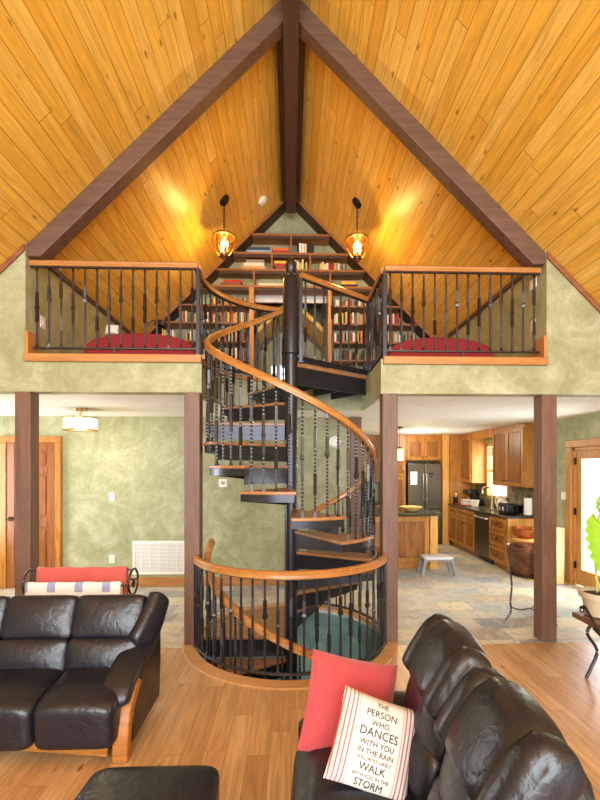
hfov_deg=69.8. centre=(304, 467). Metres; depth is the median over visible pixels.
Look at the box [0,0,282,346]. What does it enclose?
ceiling
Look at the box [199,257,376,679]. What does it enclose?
spiral staircase
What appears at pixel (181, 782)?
ottoman
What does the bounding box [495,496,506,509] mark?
pitcher
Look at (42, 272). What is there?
wall
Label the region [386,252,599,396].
wall
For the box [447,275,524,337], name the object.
trim
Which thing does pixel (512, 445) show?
upper cabinet
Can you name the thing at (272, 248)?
game box
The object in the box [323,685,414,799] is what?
throw pillow
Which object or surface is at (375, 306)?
loft railing
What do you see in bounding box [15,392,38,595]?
timber post
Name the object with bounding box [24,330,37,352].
trim
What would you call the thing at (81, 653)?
lumbar cushion
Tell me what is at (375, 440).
upper cabinet
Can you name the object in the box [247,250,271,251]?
game box
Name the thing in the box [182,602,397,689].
trim
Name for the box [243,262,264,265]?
game box
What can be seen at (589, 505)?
door glass pane
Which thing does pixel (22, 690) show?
seat cushion
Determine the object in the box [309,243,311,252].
book
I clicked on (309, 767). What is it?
seat cushion
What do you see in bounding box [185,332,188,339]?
book
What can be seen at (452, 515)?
base cabinet
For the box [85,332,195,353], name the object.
sofa
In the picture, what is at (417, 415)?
ceiling
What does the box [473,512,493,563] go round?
dishwasher
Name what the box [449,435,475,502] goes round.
wall
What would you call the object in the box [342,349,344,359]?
book
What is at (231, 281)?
game box
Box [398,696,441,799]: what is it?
lumbar cushion
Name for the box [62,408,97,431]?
ceiling lamp
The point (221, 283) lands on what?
game box
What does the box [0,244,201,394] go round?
wall
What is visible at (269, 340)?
trim
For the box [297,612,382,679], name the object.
wall
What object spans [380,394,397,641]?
timber post
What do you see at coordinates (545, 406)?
timber post
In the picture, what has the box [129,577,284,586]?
baseboard
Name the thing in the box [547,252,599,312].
trim
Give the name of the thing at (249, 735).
floor
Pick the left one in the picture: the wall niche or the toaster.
the wall niche
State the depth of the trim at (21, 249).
4.02 m
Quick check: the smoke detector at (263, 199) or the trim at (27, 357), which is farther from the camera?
the smoke detector at (263, 199)
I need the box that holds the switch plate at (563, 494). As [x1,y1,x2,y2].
[561,492,565,499]
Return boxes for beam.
[27,0,282,259]
[282,0,299,213]
[299,0,544,266]
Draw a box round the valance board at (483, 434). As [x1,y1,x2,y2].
[471,429,493,439]
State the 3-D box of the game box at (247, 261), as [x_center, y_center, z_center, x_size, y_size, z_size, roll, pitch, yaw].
[-0.832,-3.471,7.317,0.308,0.050,0.208,0,0,-2]
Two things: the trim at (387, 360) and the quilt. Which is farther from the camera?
the trim at (387, 360)
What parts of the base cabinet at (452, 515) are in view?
drawer, door, raised panel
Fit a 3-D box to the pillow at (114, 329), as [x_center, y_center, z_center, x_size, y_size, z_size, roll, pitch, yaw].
[-2.217,-1.595,4.953,0.150,0.106,0.083,0,0,-2]
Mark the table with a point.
(593, 622)
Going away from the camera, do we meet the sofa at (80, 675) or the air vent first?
the sofa at (80, 675)
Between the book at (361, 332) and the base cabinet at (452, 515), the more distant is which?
the base cabinet at (452, 515)
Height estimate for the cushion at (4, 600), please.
0.316 m
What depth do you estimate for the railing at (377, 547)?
4.89 m
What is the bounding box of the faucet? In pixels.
[481,486,494,507]
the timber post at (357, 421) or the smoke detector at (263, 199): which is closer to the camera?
the timber post at (357, 421)
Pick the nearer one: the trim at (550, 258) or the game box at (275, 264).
the trim at (550, 258)
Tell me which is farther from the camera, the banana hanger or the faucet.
the faucet
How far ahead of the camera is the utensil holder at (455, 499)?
9.37 m
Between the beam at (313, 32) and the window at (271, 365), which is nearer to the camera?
the beam at (313, 32)
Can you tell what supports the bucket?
on the stand at (509, 570)
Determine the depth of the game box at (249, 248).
7.22 m
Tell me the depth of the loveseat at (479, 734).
1.36 m
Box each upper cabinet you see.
[364,436,379,481]
[406,435,441,460]
[461,433,486,482]
[492,423,533,487]
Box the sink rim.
[468,506,495,508]
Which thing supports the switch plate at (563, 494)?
attached to the wall at (585, 426)
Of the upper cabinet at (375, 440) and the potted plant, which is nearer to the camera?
the potted plant
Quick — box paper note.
[410,472,416,484]
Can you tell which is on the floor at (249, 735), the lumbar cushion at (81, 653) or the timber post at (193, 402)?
the timber post at (193, 402)
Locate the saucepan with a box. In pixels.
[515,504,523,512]
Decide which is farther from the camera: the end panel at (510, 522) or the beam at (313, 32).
the end panel at (510, 522)
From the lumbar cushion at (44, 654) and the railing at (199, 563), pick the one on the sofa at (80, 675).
the lumbar cushion at (44, 654)
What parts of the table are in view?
scroll arm, leg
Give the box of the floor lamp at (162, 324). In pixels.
[146,319,166,328]
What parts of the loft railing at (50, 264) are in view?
rail, rail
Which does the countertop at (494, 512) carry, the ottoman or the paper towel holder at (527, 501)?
the paper towel holder at (527, 501)
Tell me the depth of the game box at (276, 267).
7.23 m
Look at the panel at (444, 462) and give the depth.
9.52 m
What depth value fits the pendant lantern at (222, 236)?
5.91 m
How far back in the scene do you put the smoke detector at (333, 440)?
6.23 m
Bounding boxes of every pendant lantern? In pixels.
[212,194,235,259]
[346,197,368,261]
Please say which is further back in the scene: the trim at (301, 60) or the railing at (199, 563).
the trim at (301, 60)
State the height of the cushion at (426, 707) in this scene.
0.306 m
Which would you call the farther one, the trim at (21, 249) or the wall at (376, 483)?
the wall at (376, 483)
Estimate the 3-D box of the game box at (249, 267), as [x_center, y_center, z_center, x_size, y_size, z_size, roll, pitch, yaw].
[-0.854,-3.360,7.317,0.408,0.060,0.208,0,0,-2]
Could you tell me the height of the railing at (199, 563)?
0.882 m
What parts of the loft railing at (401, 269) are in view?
rail, rail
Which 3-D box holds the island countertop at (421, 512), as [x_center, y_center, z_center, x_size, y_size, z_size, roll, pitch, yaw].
[1.495,0.782,7.826,1.580,0.035,1.350,0,0,-2]
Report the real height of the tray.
0.030 m
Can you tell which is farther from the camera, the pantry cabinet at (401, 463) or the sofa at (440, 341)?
the pantry cabinet at (401, 463)
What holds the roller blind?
attached to the window at (488, 446)
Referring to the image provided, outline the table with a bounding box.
[572,605,599,678]
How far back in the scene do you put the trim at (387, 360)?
4.15 m
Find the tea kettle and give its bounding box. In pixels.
[471,493,483,504]
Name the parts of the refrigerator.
door, door, freezer drawer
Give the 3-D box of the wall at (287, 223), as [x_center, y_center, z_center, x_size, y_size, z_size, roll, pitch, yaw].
[-0.238,-2.830,7.566,5.000,3.560,0.100,0,0,-2]
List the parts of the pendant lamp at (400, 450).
lamp shade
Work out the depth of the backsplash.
7.91 m
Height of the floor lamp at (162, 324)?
1.103 m
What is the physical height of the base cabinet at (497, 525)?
0.880 m
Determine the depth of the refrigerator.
9.54 m
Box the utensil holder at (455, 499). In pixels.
[453,493,457,503]
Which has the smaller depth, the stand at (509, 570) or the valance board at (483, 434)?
the stand at (509, 570)
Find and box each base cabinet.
[448,505,459,547]
[456,507,478,556]
[489,515,506,570]
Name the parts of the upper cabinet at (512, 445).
door, raised panel, door, raised panel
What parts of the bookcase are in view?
shelf, sloping trim, shelf, shelf, shelf, shelf rail, shelf, shelf, shelf, shelf, shelf, sloping trim, shelf, shelf, shelf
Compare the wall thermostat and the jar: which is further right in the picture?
the jar
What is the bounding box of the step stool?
[416,554,457,576]
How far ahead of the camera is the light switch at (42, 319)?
4.32 m
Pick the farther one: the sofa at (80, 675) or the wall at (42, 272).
the wall at (42, 272)
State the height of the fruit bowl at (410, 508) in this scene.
0.085 m
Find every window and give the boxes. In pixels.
[270,364,284,374]
[486,444,508,500]
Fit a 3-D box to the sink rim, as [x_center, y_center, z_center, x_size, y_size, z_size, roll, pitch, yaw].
[3.507,0.782,8.574,0.350,0.006,0.680,0,0,-2]
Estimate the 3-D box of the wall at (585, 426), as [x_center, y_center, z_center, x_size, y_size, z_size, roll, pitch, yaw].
[3.949,0.480,7.418,0.120,2.440,6.020,0,0,-2]
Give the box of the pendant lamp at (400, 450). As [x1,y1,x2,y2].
[398,427,403,459]
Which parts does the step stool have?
leg, leg, leg, leg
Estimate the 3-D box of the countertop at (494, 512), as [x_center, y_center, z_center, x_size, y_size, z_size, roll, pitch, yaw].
[3.535,0.802,8.238,0.655,0.035,2.575,0,0,-2]
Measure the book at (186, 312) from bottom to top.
0.188 m
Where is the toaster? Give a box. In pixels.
[498,502,514,513]
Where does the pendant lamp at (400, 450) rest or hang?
hanging from the ceiling at (417, 415)
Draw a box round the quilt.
[25,581,122,595]
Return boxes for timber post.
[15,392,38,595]
[184,393,202,644]
[350,417,361,585]
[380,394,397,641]
[534,394,556,641]
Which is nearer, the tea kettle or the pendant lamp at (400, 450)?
the pendant lamp at (400, 450)
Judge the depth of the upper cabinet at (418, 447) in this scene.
9.57 m
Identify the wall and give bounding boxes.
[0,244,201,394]
[0,416,349,576]
[35,268,126,353]
[161,212,418,377]
[196,359,385,410]
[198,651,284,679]
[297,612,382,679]
[374,461,431,500]
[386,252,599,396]
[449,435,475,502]
[450,275,537,356]
[487,413,599,578]
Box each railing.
[29,260,199,353]
[193,553,387,679]
[195,263,279,378]
[298,272,369,375]
[298,544,379,623]
[367,267,383,371]
[382,265,540,357]
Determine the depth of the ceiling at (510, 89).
3.90 m
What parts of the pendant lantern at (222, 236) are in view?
chain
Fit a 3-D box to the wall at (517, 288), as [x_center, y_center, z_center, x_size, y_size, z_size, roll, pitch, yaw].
[2.363,-1.605,5.977,0.100,1.110,3.240,0,0,-2]
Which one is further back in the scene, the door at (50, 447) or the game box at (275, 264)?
the game box at (275, 264)
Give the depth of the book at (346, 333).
7.27 m
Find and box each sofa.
[0,591,168,763]
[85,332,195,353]
[387,337,493,356]
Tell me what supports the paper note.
attached to the refrigerator
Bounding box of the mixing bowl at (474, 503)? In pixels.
[470,500,478,506]
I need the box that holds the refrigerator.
[406,463,440,542]
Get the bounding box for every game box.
[220,282,241,284]
[223,280,242,284]
[242,266,265,268]
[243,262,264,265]
[246,259,264,264]
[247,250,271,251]
[248,247,269,249]
[259,283,282,285]
[272,248,287,251]
[273,250,288,251]
[274,263,285,268]
[275,266,285,268]
[340,281,355,285]
[342,284,357,286]
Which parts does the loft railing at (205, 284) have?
rail, rail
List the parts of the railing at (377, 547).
rail, rail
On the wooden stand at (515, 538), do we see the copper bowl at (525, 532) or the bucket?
the copper bowl at (525, 532)
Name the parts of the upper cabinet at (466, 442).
raised panel, side panel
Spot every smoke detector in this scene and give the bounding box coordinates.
[258,196,266,206]
[329,436,340,447]
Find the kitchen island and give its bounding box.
[364,516,438,568]
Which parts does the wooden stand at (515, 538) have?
seat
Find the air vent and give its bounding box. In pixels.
[133,541,183,574]
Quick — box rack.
[21,568,138,594]
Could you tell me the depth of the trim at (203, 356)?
5.01 m
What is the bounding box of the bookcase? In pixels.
[147,201,432,377]
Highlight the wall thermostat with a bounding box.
[219,479,226,486]
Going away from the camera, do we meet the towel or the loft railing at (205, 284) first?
the towel
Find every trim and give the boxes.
[0,243,24,274]
[23,353,204,366]
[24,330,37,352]
[50,269,131,333]
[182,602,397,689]
[202,355,284,382]
[260,327,282,351]
[277,37,304,201]
[303,330,321,351]
[382,356,548,365]
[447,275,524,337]
[535,336,547,356]
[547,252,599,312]
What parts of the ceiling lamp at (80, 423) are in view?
lamp shade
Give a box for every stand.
[505,566,557,625]
[512,536,533,580]
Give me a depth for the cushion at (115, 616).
2.86 m
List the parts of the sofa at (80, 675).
rail, arm, arm panel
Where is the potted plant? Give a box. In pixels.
[578,496,599,618]
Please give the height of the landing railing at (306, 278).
0.927 m
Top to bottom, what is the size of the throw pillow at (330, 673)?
0.460 m
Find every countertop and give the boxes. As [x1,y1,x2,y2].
[364,507,442,515]
[448,503,533,518]
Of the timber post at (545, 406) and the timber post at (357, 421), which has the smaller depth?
the timber post at (545, 406)
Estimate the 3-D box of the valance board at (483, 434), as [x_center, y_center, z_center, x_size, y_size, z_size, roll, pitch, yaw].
[3.523,-0.659,8.542,0.020,0.158,0.995,0,0,-2]
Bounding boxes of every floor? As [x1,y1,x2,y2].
[0,540,599,799]
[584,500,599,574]
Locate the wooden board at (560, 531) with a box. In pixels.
[557,527,564,583]
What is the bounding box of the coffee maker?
[463,489,477,503]
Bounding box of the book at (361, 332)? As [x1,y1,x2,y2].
[359,331,362,341]
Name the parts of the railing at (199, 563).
rail, rail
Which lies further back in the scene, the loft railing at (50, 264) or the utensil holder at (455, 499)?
the utensil holder at (455, 499)
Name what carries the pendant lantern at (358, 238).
hanging from the ceiling at (510, 89)
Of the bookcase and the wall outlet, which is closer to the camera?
the wall outlet
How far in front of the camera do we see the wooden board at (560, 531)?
6.33 m
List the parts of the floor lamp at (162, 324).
lamp shade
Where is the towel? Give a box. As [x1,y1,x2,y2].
[36,566,127,593]
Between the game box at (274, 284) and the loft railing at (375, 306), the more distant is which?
the game box at (274, 284)
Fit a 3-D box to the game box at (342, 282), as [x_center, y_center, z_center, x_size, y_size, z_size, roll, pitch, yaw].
[0.738,-3.128,7.367,0.248,0.050,0.208,0,0,-2]
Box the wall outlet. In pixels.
[109,555,114,562]
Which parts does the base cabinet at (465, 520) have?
door, raised panel, drawer, raised panel, door, raised panel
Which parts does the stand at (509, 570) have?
leg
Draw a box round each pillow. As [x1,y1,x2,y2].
[105,325,118,333]
[297,649,397,750]
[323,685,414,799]
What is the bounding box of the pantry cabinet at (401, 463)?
[378,435,405,506]
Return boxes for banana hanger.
[516,493,523,514]
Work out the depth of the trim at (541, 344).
4.22 m
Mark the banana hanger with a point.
(518, 493)
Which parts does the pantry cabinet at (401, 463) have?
raised panel, raised panel, door, door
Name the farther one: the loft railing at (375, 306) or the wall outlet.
the wall outlet
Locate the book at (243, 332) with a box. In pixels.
[242,331,244,340]
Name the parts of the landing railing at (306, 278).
rail, rail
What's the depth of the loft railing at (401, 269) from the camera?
4.24 m
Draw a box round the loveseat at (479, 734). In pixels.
[291,613,594,799]
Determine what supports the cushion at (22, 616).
on the sofa at (80, 675)
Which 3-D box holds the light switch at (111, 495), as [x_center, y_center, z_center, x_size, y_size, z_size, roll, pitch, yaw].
[-2.760,0.416,6.160,0.075,0.120,0.013,0,0,-2]
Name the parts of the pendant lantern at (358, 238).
chain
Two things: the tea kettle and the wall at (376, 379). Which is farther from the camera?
the tea kettle
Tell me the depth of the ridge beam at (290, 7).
4.85 m
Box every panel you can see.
[432,435,448,544]
[507,519,533,572]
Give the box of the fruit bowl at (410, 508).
[399,505,421,511]
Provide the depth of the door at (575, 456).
6.22 m
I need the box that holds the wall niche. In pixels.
[256,303,325,374]
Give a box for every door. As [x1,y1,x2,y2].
[0,436,62,588]
[565,438,599,586]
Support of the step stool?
on the floor at (249, 735)
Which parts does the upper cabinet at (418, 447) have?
door, raised panel, door, raised panel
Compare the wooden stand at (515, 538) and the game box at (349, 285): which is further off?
the game box at (349, 285)
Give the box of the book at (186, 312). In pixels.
[185,311,188,320]
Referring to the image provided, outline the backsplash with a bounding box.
[476,483,533,513]
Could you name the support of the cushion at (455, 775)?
on the loveseat at (479, 734)
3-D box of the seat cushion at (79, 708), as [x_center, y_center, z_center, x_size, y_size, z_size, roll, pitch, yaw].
[-1.311,1.430,2.631,0.461,0.320,0.468,0,0,-2]
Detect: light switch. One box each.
[40,315,44,329]
[109,493,114,500]
[530,276,536,290]
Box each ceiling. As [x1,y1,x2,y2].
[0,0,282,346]
[0,394,599,435]
[300,0,599,346]
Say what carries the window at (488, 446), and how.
in the wall at (585, 426)
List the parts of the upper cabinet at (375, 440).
door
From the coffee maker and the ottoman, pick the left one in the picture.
the ottoman
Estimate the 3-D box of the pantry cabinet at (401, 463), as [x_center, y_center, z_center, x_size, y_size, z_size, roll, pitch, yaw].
[2.008,0.481,9.888,0.475,2.438,0.740,0,0,-2]
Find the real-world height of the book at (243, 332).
0.167 m
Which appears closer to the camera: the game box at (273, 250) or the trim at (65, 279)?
the trim at (65, 279)
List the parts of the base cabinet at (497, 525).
drawer, raised panel, drawer, raised panel, drawer, raised panel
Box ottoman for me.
[74,765,218,799]
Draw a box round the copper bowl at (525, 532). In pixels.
[511,526,533,538]
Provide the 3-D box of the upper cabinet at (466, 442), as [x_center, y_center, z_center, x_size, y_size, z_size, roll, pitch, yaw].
[3.640,-0.207,9.291,0.380,1.055,0.495,0,0,-2]
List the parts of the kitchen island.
panel, raised panel, raised panel, panel, corner post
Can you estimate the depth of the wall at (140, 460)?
6.19 m
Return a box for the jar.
[453,497,457,503]
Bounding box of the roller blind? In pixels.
[487,447,491,455]
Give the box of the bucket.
[505,542,533,579]
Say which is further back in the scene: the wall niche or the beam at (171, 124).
the wall niche
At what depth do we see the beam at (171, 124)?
4.12 m
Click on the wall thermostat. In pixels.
(222, 482)
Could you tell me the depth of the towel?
3.54 m
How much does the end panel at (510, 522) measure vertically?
0.880 m
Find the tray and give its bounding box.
[454,503,470,505]
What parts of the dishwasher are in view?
door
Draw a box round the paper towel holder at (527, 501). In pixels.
[523,495,532,515]
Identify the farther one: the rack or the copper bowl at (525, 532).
the copper bowl at (525, 532)
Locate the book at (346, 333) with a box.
[345,331,347,341]
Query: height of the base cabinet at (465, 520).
0.880 m
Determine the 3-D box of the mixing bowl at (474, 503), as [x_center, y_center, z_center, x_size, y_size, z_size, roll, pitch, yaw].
[3.448,0.713,8.713,0.180,0.130,0.180,0,0,-2]
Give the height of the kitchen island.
0.900 m
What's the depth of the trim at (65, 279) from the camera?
5.25 m
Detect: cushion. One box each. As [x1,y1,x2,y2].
[0,596,10,638]
[0,638,72,671]
[0,668,63,750]
[1,595,79,638]
[33,667,120,749]
[65,637,135,670]
[72,594,146,638]
[291,747,414,799]
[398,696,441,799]
[405,676,445,763]
[439,751,470,799]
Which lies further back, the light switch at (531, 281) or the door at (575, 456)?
the door at (575, 456)
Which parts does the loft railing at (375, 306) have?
rail, rail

